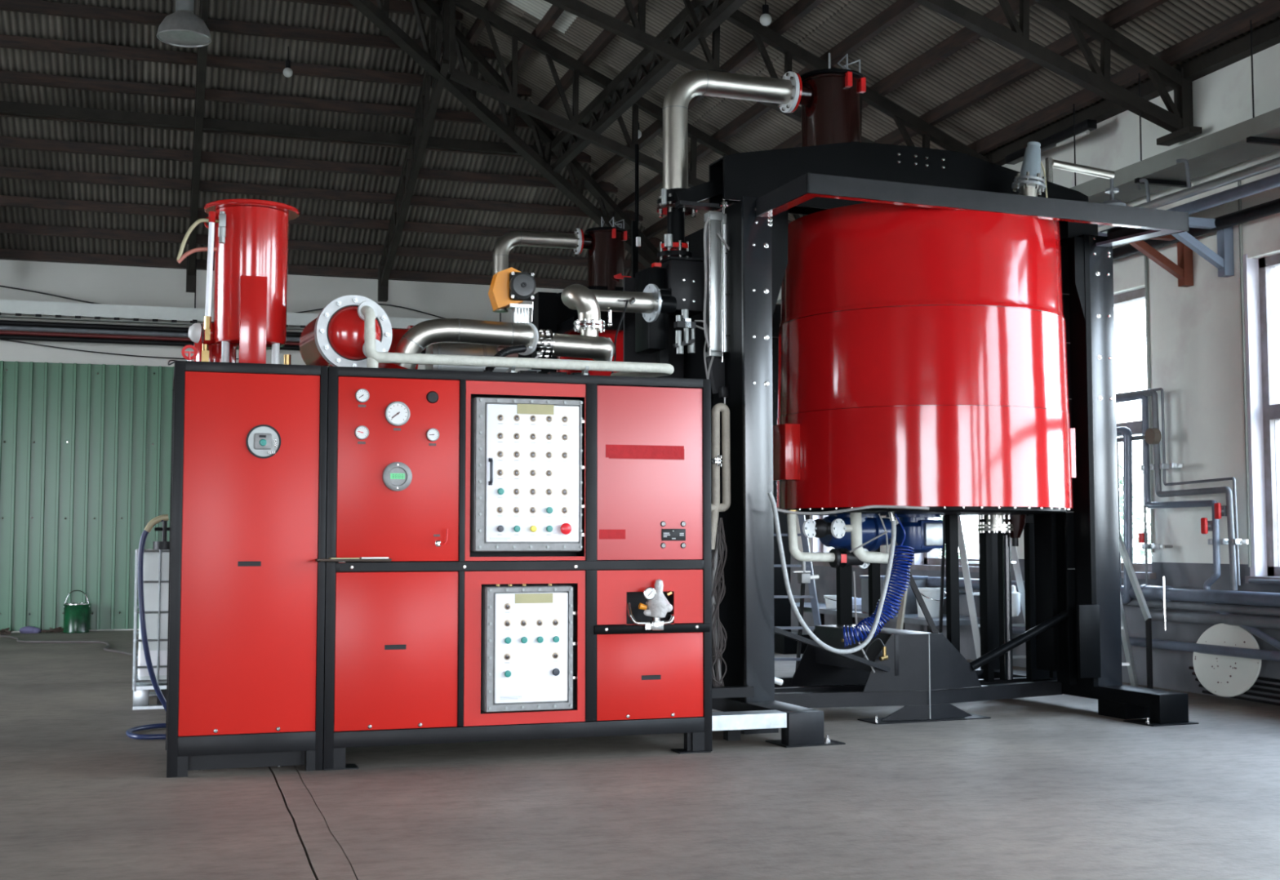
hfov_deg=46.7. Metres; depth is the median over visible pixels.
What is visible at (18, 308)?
rail
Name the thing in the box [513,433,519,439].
lamp
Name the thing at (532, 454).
lamp
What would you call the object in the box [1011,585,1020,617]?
lubricator
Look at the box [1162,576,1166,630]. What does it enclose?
rod
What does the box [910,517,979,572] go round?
window
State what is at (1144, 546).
clamp
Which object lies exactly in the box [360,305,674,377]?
pipe
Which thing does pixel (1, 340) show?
cable
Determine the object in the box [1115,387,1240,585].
pipe
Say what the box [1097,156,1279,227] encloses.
pipe
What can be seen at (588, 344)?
pipe
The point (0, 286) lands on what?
cable
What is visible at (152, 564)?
bottle
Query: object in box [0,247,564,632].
wall
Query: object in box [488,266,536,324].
valve actuator
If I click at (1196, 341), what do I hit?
wall
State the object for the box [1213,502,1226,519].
valve
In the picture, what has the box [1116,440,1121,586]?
pipe
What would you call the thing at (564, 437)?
lamp
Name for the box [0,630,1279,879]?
floor
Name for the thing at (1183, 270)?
wall bracket
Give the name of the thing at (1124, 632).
stepladder
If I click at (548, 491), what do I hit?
lamp
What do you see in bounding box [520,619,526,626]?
lamp
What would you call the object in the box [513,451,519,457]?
lamp
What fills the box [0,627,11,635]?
scrap
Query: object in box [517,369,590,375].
support
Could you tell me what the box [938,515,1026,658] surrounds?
stepladder
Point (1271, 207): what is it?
pipe
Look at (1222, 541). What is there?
clamp
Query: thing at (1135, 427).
window
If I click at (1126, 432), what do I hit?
pipe
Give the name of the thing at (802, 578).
pipe
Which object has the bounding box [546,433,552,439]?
lamp
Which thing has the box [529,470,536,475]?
lamp
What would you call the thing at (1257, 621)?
pipe
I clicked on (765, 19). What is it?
globe bulb
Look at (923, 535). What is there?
motor
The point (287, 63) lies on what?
socket
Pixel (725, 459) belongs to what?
pipe
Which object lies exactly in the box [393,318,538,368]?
pipe
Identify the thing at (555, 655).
lamp
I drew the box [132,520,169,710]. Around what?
container
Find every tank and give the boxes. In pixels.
[176,198,299,364]
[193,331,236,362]
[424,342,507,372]
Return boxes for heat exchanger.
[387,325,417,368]
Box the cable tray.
[776,19,1279,304]
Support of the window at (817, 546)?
in the wall at (1196, 341)
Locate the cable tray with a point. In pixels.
(1259, 135)
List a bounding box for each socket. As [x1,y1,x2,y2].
[284,46,290,68]
[762,0,768,13]
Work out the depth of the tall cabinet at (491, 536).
8.20 m
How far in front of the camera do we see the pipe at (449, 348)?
9.03 m
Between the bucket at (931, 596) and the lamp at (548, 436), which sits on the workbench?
the bucket at (931, 596)
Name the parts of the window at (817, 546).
frame, sill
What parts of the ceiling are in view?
post, post, post, bearing plate, post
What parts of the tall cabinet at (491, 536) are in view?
foot plate, tag plate, slot handle, panel, tag plate, door, lever, panel, handle, maker plate, rail screw plate, lid, lid, selector knob, panel, door, panel, slot handle, cross rail, label plate, panel, foot plate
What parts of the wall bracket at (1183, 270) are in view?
arm, post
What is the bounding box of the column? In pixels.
[577,217,631,290]
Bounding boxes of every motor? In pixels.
[818,513,891,551]
[885,514,942,553]
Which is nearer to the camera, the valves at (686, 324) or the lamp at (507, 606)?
the lamp at (507, 606)
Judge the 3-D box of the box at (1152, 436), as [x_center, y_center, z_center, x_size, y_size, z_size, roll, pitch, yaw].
[4.044,-0.017,12.056,0.060,0.130,0.514,1,-4,-18]
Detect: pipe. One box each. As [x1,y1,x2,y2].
[0,320,302,337]
[0,324,300,341]
[0,329,531,354]
[0,333,531,358]
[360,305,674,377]
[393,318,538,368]
[492,228,583,312]
[534,328,615,360]
[560,284,676,373]
[662,70,799,189]
[711,403,730,549]
[784,510,835,583]
[843,512,888,564]
[925,576,1279,606]
[926,586,1279,616]
[978,626,1279,661]
[1044,157,1126,205]
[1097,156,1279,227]
[1097,173,1279,236]
[1112,198,1279,261]
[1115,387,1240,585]
[1115,390,1237,590]
[1115,394,1279,649]
[1116,426,1133,604]
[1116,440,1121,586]
[1136,178,1150,202]
[1141,404,1147,584]
[1150,610,1279,629]
[1175,158,1191,187]
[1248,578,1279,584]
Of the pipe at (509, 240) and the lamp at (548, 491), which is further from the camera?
the pipe at (509, 240)
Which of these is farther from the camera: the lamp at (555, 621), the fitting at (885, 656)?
the fitting at (885, 656)
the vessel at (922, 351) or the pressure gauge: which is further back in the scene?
the vessel at (922, 351)
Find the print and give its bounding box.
[663,530,684,538]
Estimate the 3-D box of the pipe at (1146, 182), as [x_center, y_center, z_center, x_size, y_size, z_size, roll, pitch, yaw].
[3.952,-1.940,11.722,0.085,0.215,0.411,-1,-4,9]
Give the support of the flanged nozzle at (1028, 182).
attached to the vessel at (922, 351)
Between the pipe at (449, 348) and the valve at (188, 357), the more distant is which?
the pipe at (449, 348)
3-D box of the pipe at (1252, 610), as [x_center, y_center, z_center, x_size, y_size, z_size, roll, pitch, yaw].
[4.192,1.287,11.551,0.060,0.058,8.500,1,-4,-18]
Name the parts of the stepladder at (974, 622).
leg, rail, rail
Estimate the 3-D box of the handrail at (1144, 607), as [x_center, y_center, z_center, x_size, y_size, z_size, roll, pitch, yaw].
[3.866,0.900,11.866,0.030,1.060,0.633,1,-4,-18]
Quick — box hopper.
[1005,514,1034,546]
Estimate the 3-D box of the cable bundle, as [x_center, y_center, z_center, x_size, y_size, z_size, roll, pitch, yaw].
[0.487,0.684,9.482,0.130,1.774,0.095,1,-4,-21]
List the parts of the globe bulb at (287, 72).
globe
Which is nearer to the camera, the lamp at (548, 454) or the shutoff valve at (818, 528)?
the lamp at (548, 454)
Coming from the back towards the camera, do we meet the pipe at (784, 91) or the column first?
the column
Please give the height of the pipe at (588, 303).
0.679 m
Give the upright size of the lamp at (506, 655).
0.036 m
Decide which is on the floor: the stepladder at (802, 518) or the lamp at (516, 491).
the stepladder at (802, 518)
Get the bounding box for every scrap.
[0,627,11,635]
[41,626,63,632]
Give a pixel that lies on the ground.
(1144, 557)
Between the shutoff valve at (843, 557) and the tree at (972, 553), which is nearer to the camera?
the shutoff valve at (843, 557)
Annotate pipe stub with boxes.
[774,676,782,685]
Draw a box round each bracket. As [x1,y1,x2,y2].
[706,357,728,404]
[1128,234,1193,287]
[1171,217,1234,277]
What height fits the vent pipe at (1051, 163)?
0.375 m
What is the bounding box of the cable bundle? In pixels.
[711,408,727,687]
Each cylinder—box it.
[299,294,392,368]
[703,211,723,362]
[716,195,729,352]
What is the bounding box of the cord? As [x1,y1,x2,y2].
[0,635,137,655]
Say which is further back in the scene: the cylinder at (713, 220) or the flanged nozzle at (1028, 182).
the flanged nozzle at (1028, 182)
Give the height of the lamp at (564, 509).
0.036 m
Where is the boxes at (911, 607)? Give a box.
[859,574,928,613]
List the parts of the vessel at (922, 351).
plate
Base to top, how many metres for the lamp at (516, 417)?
0.036 m
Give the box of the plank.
[896,553,911,629]
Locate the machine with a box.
[531,220,810,653]
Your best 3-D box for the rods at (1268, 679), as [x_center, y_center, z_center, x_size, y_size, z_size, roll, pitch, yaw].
[4.519,1.806,10.701,0.224,0.182,1.952,1,-4,-17]
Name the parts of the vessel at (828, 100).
lid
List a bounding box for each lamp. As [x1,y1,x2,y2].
[156,0,211,47]
[497,414,503,421]
[497,432,503,439]
[497,450,503,457]
[497,469,503,475]
[497,506,502,513]
[503,653,510,660]
[504,603,511,609]
[504,620,511,626]
[513,414,519,421]
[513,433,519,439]
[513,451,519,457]
[513,469,519,475]
[513,488,519,494]
[513,506,519,513]
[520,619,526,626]
[529,415,536,422]
[529,433,536,439]
[529,451,536,457]
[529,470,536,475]
[529,488,536,494]
[529,506,536,513]
[536,619,542,626]
[546,415,552,422]
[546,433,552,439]
[546,451,551,457]
[546,470,551,476]
[546,488,551,495]
[552,618,558,625]
[552,652,558,658]
[561,416,568,422]
[561,434,568,440]
[561,452,568,458]
[561,488,568,495]
[561,506,568,513]
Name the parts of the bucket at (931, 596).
handle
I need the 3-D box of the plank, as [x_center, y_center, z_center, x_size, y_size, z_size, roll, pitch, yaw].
[2.332,1.520,13.222,0.231,1.154,0.060,2,-4,-32]
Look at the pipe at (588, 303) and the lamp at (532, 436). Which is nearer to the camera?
the lamp at (532, 436)
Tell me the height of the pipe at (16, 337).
0.070 m
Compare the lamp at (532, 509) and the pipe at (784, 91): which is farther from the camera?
the pipe at (784, 91)
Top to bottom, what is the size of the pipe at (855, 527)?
0.350 m
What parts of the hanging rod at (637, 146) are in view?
rod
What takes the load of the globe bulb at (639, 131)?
hanging from the ceiling
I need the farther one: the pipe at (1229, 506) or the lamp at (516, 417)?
the pipe at (1229, 506)
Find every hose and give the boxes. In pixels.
[125,514,168,739]
[484,344,540,372]
[767,491,896,653]
[842,513,914,647]
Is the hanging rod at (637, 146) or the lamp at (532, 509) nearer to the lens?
the lamp at (532, 509)
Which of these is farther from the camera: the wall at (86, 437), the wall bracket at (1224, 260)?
the wall at (86, 437)
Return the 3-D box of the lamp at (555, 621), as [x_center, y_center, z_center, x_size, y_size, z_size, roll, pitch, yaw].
[-0.468,1.013,8.235,0.036,0.036,0.007,1,-4,-18]
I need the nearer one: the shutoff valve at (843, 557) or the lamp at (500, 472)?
the lamp at (500, 472)
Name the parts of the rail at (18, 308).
rail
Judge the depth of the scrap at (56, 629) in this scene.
19.28 m
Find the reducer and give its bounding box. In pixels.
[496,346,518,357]
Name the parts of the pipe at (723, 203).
rod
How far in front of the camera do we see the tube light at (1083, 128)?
13.09 m
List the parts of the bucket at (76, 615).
handle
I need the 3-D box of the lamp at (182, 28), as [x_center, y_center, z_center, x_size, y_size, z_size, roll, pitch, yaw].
[-4.667,-4.531,15.220,0.540,0.900,0.540,1,-4,-18]
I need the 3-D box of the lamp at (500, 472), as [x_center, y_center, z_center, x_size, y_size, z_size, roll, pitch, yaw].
[-0.771,0.180,8.192,0.036,0.036,0.007,1,-4,-18]
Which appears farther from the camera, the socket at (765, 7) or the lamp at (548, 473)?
the socket at (765, 7)
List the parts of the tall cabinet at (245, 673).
panel, slot handle, meter knob, plate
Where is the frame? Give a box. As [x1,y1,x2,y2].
[623,141,1198,747]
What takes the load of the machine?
on the floor
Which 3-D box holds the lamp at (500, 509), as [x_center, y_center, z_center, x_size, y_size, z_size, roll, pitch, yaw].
[-0.771,0.386,8.178,0.036,0.036,0.007,1,-4,-18]
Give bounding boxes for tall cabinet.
[165,360,328,777]
[315,366,712,770]
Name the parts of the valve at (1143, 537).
stem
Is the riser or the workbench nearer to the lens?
the riser
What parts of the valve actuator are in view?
clamp rod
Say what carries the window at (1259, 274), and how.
in the wall at (1196, 341)
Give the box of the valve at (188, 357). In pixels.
[167,344,197,365]
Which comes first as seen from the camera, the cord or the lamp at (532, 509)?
the lamp at (532, 509)
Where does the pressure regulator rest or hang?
in the tall cabinet at (491, 536)
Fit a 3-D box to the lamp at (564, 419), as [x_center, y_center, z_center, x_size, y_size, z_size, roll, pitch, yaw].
[-0.421,-0.116,8.326,0.036,0.036,0.007,1,-4,-18]
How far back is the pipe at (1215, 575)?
11.45 m
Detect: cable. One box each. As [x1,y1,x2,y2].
[0,285,444,318]
[0,339,238,359]
[771,505,928,553]
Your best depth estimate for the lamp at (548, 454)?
8.28 m
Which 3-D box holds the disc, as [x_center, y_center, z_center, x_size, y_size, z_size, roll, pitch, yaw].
[4.333,1.624,10.963,0.094,0.541,0.544,3,-5,-37]
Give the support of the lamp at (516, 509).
attached to the tall cabinet at (491, 536)
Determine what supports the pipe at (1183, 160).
attached to the cable tray
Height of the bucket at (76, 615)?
0.550 m
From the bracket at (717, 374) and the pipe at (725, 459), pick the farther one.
the bracket at (717, 374)
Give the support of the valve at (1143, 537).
attached to the pipe at (1144, 507)
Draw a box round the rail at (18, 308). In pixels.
[0,257,501,330]
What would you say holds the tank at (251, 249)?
on the tall cabinet at (245, 673)
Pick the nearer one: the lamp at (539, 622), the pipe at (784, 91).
the lamp at (539, 622)
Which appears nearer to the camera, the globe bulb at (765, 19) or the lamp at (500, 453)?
the lamp at (500, 453)
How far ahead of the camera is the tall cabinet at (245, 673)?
7.79 m
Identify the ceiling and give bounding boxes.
[0,0,1279,302]
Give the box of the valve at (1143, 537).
[1138,531,1147,543]
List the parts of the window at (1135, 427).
sill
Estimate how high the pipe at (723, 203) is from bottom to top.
1.321 m
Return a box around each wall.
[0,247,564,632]
[777,16,1279,702]
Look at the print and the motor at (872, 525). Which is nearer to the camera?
the print
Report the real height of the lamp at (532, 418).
0.036 m
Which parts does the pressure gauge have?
stem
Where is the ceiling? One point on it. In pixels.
(406, 138)
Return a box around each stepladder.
[773,502,821,671]
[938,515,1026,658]
[1120,592,1153,688]
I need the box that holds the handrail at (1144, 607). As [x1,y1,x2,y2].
[1119,531,1151,620]
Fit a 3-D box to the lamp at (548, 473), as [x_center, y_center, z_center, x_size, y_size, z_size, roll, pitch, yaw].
[-0.507,0.186,8.278,0.036,0.036,0.007,1,-4,-18]
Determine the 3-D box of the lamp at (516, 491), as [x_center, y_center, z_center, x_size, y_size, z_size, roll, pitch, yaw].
[-0.683,0.286,8.214,0.036,0.036,0.007,1,-4,-18]
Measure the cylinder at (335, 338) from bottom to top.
0.439 m
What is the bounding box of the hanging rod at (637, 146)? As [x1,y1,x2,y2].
[635,144,640,246]
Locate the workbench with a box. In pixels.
[791,602,980,632]
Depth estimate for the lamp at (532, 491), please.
8.24 m
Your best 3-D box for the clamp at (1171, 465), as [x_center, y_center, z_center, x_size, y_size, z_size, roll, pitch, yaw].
[4.228,0.216,11.876,0.232,0.044,0.480,1,-4,-18]
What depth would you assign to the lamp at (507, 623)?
8.15 m
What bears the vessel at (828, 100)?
on the frame
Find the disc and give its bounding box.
[1192,622,1261,697]
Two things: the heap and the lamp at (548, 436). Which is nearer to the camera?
the lamp at (548, 436)
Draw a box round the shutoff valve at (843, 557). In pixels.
[828,548,870,568]
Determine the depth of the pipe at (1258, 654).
11.05 m
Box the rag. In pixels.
[18,626,40,633]
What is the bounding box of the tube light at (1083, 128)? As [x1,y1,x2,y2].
[1005,119,1097,164]
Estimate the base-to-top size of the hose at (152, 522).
1.365 m
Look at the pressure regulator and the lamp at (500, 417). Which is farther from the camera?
the pressure regulator
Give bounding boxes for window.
[810,515,858,567]
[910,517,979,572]
[1113,287,1155,579]
[1243,253,1279,584]
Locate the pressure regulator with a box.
[626,578,674,630]
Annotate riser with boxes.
[657,187,697,263]
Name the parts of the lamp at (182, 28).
glass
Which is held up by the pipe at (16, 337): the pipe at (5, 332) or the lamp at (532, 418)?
the pipe at (5, 332)
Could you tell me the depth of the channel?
8.67 m
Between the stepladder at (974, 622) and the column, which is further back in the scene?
the column
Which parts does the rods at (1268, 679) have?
rod, rod, rod, rod, rod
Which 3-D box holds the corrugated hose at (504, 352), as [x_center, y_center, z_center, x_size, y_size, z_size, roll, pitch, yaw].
[-0.753,-0.449,8.614,0.084,0.237,0.413,-3,-5,42]
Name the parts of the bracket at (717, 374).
plate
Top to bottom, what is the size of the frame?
3.907 m
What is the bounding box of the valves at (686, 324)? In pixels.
[672,309,714,379]
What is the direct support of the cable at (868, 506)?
attached to the vessel at (922, 351)
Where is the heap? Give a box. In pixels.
[852,596,861,610]
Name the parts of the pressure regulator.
relief knob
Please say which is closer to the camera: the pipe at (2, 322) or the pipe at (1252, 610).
the pipe at (1252, 610)
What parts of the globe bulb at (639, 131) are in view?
globe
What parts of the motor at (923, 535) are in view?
terminal frame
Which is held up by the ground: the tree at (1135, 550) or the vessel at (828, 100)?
the tree at (1135, 550)
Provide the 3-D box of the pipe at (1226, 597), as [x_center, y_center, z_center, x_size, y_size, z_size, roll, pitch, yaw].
[4.173,1.202,11.550,0.100,0.108,8.500,1,-4,-18]
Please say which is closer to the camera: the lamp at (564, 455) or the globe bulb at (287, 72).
the lamp at (564, 455)
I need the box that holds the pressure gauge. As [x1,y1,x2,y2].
[187,321,214,361]
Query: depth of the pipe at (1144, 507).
11.99 m
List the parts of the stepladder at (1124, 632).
rail, leg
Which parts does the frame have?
panel, arm, arm, gusset plate, foot plate, gusset plate, post, post, gusset plate, gusset plate, foot plate, gusset plate, post, gusset plate, post, post, post, guide rod, post, post, gusset plate, plate, foot plate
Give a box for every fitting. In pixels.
[840,571,888,672]
[1140,584,1173,602]
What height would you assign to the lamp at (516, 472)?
0.036 m
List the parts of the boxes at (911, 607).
lid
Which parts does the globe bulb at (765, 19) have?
globe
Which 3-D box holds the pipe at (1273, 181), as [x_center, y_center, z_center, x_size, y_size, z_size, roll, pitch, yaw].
[2.863,-1.485,15.149,0.090,0.088,13.800,1,-4,-18]
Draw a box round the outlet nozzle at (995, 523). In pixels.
[977,515,1013,533]
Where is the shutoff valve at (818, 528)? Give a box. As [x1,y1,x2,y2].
[802,518,846,537]
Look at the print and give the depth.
8.52 m
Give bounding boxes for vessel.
[773,202,1075,515]
[788,53,866,146]
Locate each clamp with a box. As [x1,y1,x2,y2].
[1140,462,1183,471]
[1142,543,1173,549]
[1207,538,1248,544]
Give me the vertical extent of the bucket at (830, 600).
0.140 m
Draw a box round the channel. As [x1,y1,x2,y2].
[711,685,786,740]
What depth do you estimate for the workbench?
14.79 m
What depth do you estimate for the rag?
19.18 m
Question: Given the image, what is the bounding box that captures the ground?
[968,556,1151,563]
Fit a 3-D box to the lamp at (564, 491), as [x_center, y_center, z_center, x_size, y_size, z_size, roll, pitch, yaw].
[-0.420,0.291,8.299,0.036,0.036,0.007,1,-4,-18]
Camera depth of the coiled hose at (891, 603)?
9.68 m
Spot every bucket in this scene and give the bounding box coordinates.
[62,590,90,633]
[823,595,836,608]
[915,587,946,617]
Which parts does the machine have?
post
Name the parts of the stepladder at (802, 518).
leg, rail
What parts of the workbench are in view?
leg, leg, leg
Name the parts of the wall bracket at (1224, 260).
arm, post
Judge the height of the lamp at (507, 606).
0.036 m
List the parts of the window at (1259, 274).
sill, frame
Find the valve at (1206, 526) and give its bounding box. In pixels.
[1200,517,1212,533]
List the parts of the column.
lid, valve lever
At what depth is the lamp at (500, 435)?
8.20 m
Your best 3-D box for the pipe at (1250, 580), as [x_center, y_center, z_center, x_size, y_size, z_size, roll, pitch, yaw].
[5.071,0.928,9.279,0.032,0.036,3.600,1,-4,-18]
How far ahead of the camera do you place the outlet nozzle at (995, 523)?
10.66 m
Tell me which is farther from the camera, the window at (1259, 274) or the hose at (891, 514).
the window at (1259, 274)
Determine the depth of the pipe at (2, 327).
19.61 m
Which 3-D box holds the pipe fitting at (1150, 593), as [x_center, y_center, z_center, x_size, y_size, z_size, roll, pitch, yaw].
[4.099,1.217,11.778,0.132,0.132,0.300,1,-4,-18]
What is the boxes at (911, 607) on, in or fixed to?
on the workbench
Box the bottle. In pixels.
[137,548,168,684]
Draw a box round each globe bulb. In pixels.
[283,46,293,77]
[638,122,641,138]
[760,0,771,26]
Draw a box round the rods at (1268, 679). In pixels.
[1188,666,1279,706]
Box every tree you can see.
[937,515,976,559]
[1119,464,1151,563]
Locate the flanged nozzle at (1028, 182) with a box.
[1011,141,1047,197]
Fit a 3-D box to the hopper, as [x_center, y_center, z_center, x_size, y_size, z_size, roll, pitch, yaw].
[2.750,0.644,10.744,0.255,0.250,0.170,1,-4,-21]
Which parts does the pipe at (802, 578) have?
valve handle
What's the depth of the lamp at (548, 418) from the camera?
8.30 m
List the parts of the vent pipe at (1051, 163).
arm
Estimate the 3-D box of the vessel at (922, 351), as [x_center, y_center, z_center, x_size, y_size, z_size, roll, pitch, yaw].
[1.877,-0.481,10.162,2.069,1.970,1.970,1,-4,-21]
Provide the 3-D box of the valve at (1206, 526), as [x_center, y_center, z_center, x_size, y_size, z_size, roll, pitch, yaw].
[4.311,0.650,11.246,0.105,0.124,0.068,1,-4,-18]
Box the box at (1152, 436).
[1116,427,1161,444]
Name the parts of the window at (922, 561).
sill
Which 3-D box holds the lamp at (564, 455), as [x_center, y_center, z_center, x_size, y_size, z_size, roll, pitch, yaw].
[-0.421,0.086,8.312,0.036,0.036,0.007,1,-4,-18]
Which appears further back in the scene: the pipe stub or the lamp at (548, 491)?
the pipe stub

